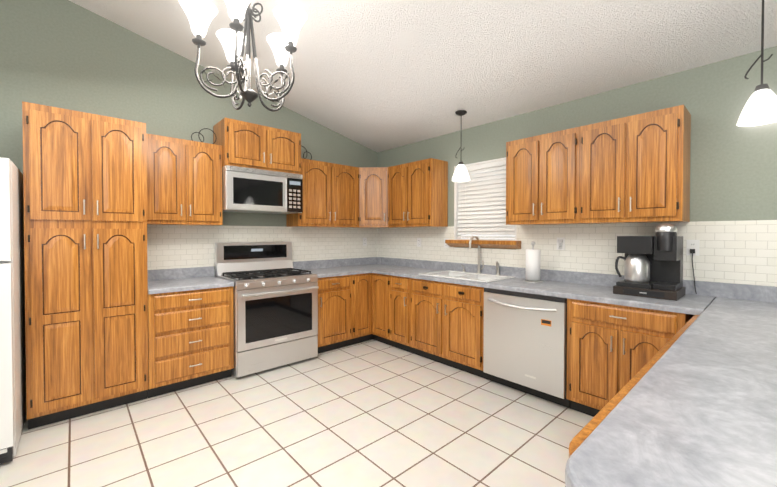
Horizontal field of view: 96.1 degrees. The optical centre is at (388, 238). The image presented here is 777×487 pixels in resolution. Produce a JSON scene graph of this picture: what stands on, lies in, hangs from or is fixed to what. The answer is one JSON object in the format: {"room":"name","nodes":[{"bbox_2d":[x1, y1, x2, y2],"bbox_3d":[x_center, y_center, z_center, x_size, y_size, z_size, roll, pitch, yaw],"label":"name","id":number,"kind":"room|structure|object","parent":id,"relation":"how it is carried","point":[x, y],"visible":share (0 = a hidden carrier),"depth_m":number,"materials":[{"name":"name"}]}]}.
{"room":"kitchen","nodes":[
{"label":"kitchen","id":0,"kind":"room"},
{"bbox_2d":[0,0,376,275],"bbox_3d":[-2.614,-0.707,3.098,6.740,4.050,0.126,-1,1,-42],"label":"wall","id":1,"kind":"structure","parent":0,"point":[66,54],"depth_m":3.33,"materials":[{"name":"paint"}]},
{"bbox_2d":[146,133,221,225],"bbox_3d":[-1.983,-0.531,3.345,0.660,0.790,0.353,-1,1,-42],"label":"upper cabinet","id":2,"kind":"object","parent":1,"relation":"attached to","point":[184,181],"visible":0.96,"depth_m":3.23,"materials":[{"name":"brown wood"}]},
{"bbox_2d":[191,128,216,143],"bbox_3d":[-1.828,-1.015,3.459,0.235,0.172,0.080,-1,1,-42],"label":"figurine","id":3,"kind":"object","parent":2,"relation":"on","point":[202,135],"visible":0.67,"depth_m":3.44,"materials":[{"name":"black metal"}]},
{"bbox_2d":[213,118,300,174],"bbox_3d":[-1.407,-0.958,3.810,0.820,0.468,0.428,-1,1,-42],"label":"upper cabinet","id":4,"kind":"object","parent":1,"relation":"attached to","point":[250,145],"visible":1,"depth_m":3.63,"materials":[{"name":"brown wood"}]},
{"bbox_2d":[222,165,302,213],"bbox_3d":[-1.397,-0.507,3.806,0.816,0.430,0.457,-1,1,-42],"label":"over-the-range microwave","id":5,"kind":"object","parent":4,"relation":"attached to","point":[248,190],"visible":0.96,"depth_m":3.62,"materials":[{"name":"silver metal"}]},
{"bbox_2d":[286,158,358,227],"bbox_3d":[-0.799,-0.546,4.416,0.880,0.790,0.353,-1,1,-42],"label":"upper cabinet","id":6,"kind":"object","parent":1,"relation":"attached to","point":[330,194],"visible":0.94,"depth_m":4.28,"materials":[{"name":"brown wood"}]},
{"bbox_2d":[363,238,366,245],"bbox_3d":[-0.344,0.040,5.072,0.072,0.116,0.007,-1,1,-42],"label":"electrical outlet","id":7,"kind":"object","parent":1,"relation":"attached to","point":[364,241],"visible":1,"depth_m":5.07,"materials":[{"name":"white plastic"}]},
{"bbox_2d":[0,339,592,486],"bbox_3d":[-0.227,1.404,0.490,6.740,0.100,7.240,-1,1,-42],"label":"floor","id":8,"kind":"structure","parent":0,"point":[372,413],"depth_m":2.37,"materials":[{"name":"tile"}]},
{"bbox_2d":[0,157,26,464],"bbox_3d":[-2.821,0.404,2.057,0.895,1.856,0.935,-1,1,-42],"label":"refrigerator","id":9,"kind":"object","parent":8,"relation":"on","point":[13,408],"visible":0.94,"depth_m":2.06,"materials":[{"name":"white metal"}]},
{"bbox_2d":[22,101,148,429],"bbox_3d":[-2.385,0.197,2.789,0.688,2.250,0.653,-1,1,-42],"label":"pantry cabinet","id":10,"kind":"object","parent":8,"relation":"on","point":[85,244],"visible":1,"depth_m":2.54,"materials":[{"name":"brown wood"}]},
{"bbox_2d":[147,286,233,397],"bbox_3d":[-1.882,0.878,3.254,0.662,0.875,0.653,-1,1,-42],"label":"drawers","id":11,"kind":"object","parent":8,"relation":"on","point":[190,338],"visible":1,"depth_m":3.01,"materials":[{"name":"brown wood"}]},
{"bbox_2d":[148,266,233,293],"bbox_3d":[-1.893,0.369,3.258,0.663,0.141,0.634,-1,1,-42],"label":"countertop","id":12,"kind":"structure","parent":11,"relation":"on","point":[195,278],"depth_m":3.33,"materials":[{"name":"laminate"}]},
{"bbox_2d":[215,241,318,377],"bbox_3d":[-1.284,0.674,3.726,0.850,1.270,0.738,-1,1,-42],"label":"range","id":13,"kind":"object","parent":8,"relation":"on","point":[275,303],"visible":0.98,"depth_m":3.55,"materials":[{"name":"silver metal"}]},
{"bbox_2d":[317,275,350,353],"bbox_3d":[-0.815,0.865,4.220,0.493,0.875,0.653,-1,1,-42],"label":"base cabinet","id":14,"kind":"object","parent":8,"relation":"on","point":[334,312],"visible":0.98,"depth_m":4.01,"materials":[{"name":"brown wood"}]},
{"bbox_2d":[292,258,371,277],"bbox_3d":[-0.717,0.354,4.322,0.785,0.141,0.634,-1,1,-42],"label":"countertop","id":15,"kind":"structure","parent":14,"relation":"on","point":[351,266],"depth_m":4.50,"materials":[{"name":"laminate"}]},
{"bbox_2d":[348,273,395,346],"bbox_3d":[-0.186,0.860,4.583,0.920,0.875,0.957,-1,1,-42],"label":"base cabinet","id":16,"kind":"object","parent":8,"relation":"on","point":[370,306],"visible":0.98,"depth_m":4.26,"materials":[{"name":"brown wood"}]},
{"bbox_2d":[368,257,387,260],"bbox_3d":[-0.192,0.348,4.797,0.450,0.141,0.634,-1,1,-42],"label":"countertop","id":17,"kind":"structure","parent":16,"relation":"on","point":[369,258],"depth_m":5.15,"materials":[{"name":"laminate"}]},
{"bbox_2d":[391,275,414,353],"bbox_3d":[0.343,0.865,4.198,0.653,0.875,0.322,-1,1,-42],"label":"base cabinet","id":18,"kind":"object","parent":8,"relation":"on","point":[401,312],"visible":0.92,"depth_m":3.99,"materials":[{"name":"brown wood"}]},
{"bbox_2d":[411,278,488,379],"bbox_3d":[0.768,0.872,3.728,0.653,0.875,0.942,-1,1,-42],"label":"base cabinet","id":19,"kind":"object","parent":8,"relation":"on","point":[447,324],"visible":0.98,"depth_m":3.48,"materials":[{"name":"brown wood"}]},
{"bbox_2d":[483,288,569,407],"bbox_3d":[1.306,0.881,3.097,0.677,0.874,0.708,-1,1,-42],"label":"dishwasher","id":20,"kind":"object","parent":8,"relation":"on","point":[525,342],"visible":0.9,"depth_m":2.87,"materials":[{"name":"silver metal"}]},
{"bbox_2d":[566,298,693,416],"bbox_3d":[1.796,0.887,2.591,0.653,0.875,0.692,-1,1,-42],"label":"base cabinet","id":21,"kind":"object","parent":8,"relation":"on","point":[613,350],"visible":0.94,"depth_m":2.45,"materials":[{"name":"brown wood"}]},
{"bbox_2d":[569,315,698,456],"bbox_3d":[1.603,0.905,1.312,2.649,0.875,0.855,-1,1,-42],"label":"base cabinet","id":22,"kind":"object","parent":8,"relation":"on","point":[585,432],"visible":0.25,"depth_m":1.04,"materials":[{"name":"brown wood"}]},
{"bbox_2d":[364,257,776,316],"bbox_3d":[1.147,0.368,3.322,0.638,0.141,4.618,-1,1,-42],"label":"countertop","id":23,"kind":"structure","parent":22,"relation":"on","point":[594,287],"depth_m":2.79,"materials":[{"name":"laminate"}]},
{"bbox_2d":[419,270,514,282],"bbox_3d":[0.808,0.475,3.686,0.514,0.188,0.854,-1,1,-42],"label":"sink","id":24,"kind":"object","parent":23,"relation":"in","point":[478,277],"visible":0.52,"depth_m":3.73,"materials":[{"name":"white ceramic"}]},
{"bbox_2d":[462,236,499,274],"bbox_3d":[0.958,0.178,3.812,0.210,0.428,0.471,-1,1,-42],"label":"faucet","id":25,"kind":"object","parent":23,"relation":"on","point":[478,268],"visible":0.85,"depth_m":3.84,"materials":[{"name":"silver metal"}]},
{"bbox_2d":[523,242,542,282],"bbox_3d":[1.341,0.212,3.241,0.170,0.376,0.170,-1,1,-42],"label":"paper towel holder","id":26,"kind":"object","parent":23,"relation":"on","point":[532,271],"visible":1,"depth_m":3.19,"materials":[{"name":"white paper"}]},
{"bbox_2d":[613,223,685,300],"bbox_3d":[1.914,0.149,2.575,0.344,0.520,0.384,-1,1,-42],"label":"coffee maker","id":27,"kind":"object","parent":23,"relation":"on","point":[653,266],"visible":1,"depth_m":2.51,"materials":[{"name":"grey plastic"}]},
{"bbox_2d":[565,305,776,486],"bbox_3d":[1.374,0.451,1.017,2.120,0.039,0.895,-1,1,-42],"label":"countertop","id":28,"kind":"structure","parent":22,"relation":"on","point":[696,406],"depth_m":0.84,"materials":[{"name":"laminate"}]},
{"bbox_2d":[69,0,776,152],"bbox_3d":[-0.227,-1.998,0.443,6.740,1.596,7.240,-1,1,-42],"label":"ceiling","id":29,"kind":"structure","parent":0,"point":[377,76],"depth_m":2.83,"materials":[{"name":"white paint"}]},
{"bbox_2d":[179,0,306,111],"bbox_3d":[-0.843,-1.302,2.083,0.688,1.037,0.669,-1,1,-42],"label":"chandelier","id":30,"kind":"object","parent":29,"relation":"hanging from","point":[234,40],"visible":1,"depth_m":2.02,"materials":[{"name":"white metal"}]},
{"bbox_2d":[452,110,469,181],"bbox_3d":[0.771,-0.982,3.706,0.194,0.722,0.194,-1,1,-42],"label":"light","id":31,"kind":"object","parent":29,"relation":"hanging from","point":[460,174],"visible":1,"depth_m":3.67,"materials":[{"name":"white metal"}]},
{"bbox_2d":[737,0,776,125],"bbox_3d":[1.929,-1.009,1.800,0.180,0.799,0.180,-1,1,-42],"label":"light","id":32,"kind":"object","parent":29,"relation":"hanging from","point":[760,107],"visible":1,"depth_m":1.79,"materials":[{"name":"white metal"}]},
{"bbox_2d":[377,46,776,286],"bbox_3d":[2.265,0.009,2.645,0.126,2.630,7.120,-1,1,-42],"label":"wall","id":33,"kind":"structure","parent":0,"point":[731,225],"depth_m":2.58,"materials":[{"name":"paint"}]},
{"bbox_2d":[348,167,403,227],"bbox_3d":[-0.188,-0.551,4.819,0.581,0.790,0.576,-1,1,-42],"label":"upper cabinet","id":34,"kind":"object","parent":33,"relation":"attached to","point":[373,197],"visible":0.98,"depth_m":4.59,"materials":[{"name":"brown wood"}]},
{"bbox_2d":[388,158,447,227],"bbox_3d":[0.339,-0.546,4.406,0.353,0.790,0.748,-1,1,-42],"label":"upper cabinet","id":35,"kind":"object","parent":33,"relation":"attached to","point":[417,193],"visible":1,"depth_m":4.21,"materials":[{"name":"brown wood"}]},
{"bbox_2d":[417,238,420,246],"bbox_3d":[0.404,0.047,4.602,0.007,0.116,0.072,-1,1,-42],"label":"electrical outlet","id":36,"kind":"object","parent":33,"relation":"attached to","point":[418,242],"visible":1,"depth_m":4.60,"materials":[{"name":"white plastic"}]},
{"bbox_2d":[444,238,448,247],"bbox_3d":[0.706,0.051,4.269,0.007,0.116,0.072,-1,1,-42],"label":"electrical outlet","id":37,"kind":"object","parent":33,"relation":"attached to","point":[446,245],"visible":0.52,"depth_m":4.27,"materials":[{"name":"white plastic"}]},
{"bbox_2d":[445,240,520,248],"bbox_3d":[1.016,0.059,3.862,0.104,0.087,0.900,-1,1,-42],"label":"shelf","id":38,"kind":"object","parent":33,"relation":"attached to","point":[503,244],"visible":1,"depth_m":3.77,"materials":[{"name":"brown wood"}]},
{"bbox_2d":[454,157,516,240],"bbox_3d":[1.101,-0.424,3.932,0.119,0.880,0.800,-1,1,-42],"label":"window","id":39,"kind":"structure","parent":33,"relation":"in","point":[456,209],"depth_m":4.06,"materials":[{"name":"white plastic"}]},
{"bbox_2d":[457,160,514,237],"bbox_3d":[1.086,-0.425,3.918,0.058,0.834,0.752,-1,1,-42],"label":"window blind","id":40,"kind":"object","parent":39,"relation":"attached to","point":[481,207],"visible":0.67,"depth_m":3.92,"materials":[{"name":"white plastic"}]},
{"bbox_2d":[506,127,585,224],"bbox_3d":[1.440,-0.529,3.189,0.353,0.790,0.654,-1,1,-42],"label":"upper cabinet","id":41,"kind":"object","parent":33,"relation":"attached to","point":[542,179],"visible":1,"depth_m":3.06,"materials":[{"name":"brown wood"}]},
{"bbox_2d":[557,237,564,249],"bbox_3d":[1.607,0.045,3.263,0.020,0.116,0.072,-1,1,-42],"label":"electrical outlet","id":42,"kind":"object","parent":33,"relation":"attached to","point":[560,243],"visible":1,"depth_m":3.25,"materials":[{"name":"white plastic"}]},
{"bbox_2d":[579,105,690,223],"bbox_3d":[1.880,-0.522,2.703,0.353,0.790,0.654,-1,1,-42],"label":"upper cabinet","id":43,"kind":"object","parent":33,"relation":"attached to","point":[634,168],"visible":1,"depth_m":2.56,"materials":[{"name":"brown wood"}]},
{"bbox_2d":[686,240,699,293],"bbox_3d":[2.215,0.200,2.548,0.081,0.386,0.072,-1,1,-42],"label":"electrical outlet","id":44,"kind":"object","parent":33,"relation":"attached to","point":[692,247],"visible":1,"depth_m":2.56,"materials":[{"name":"white plastic"}]}
]}

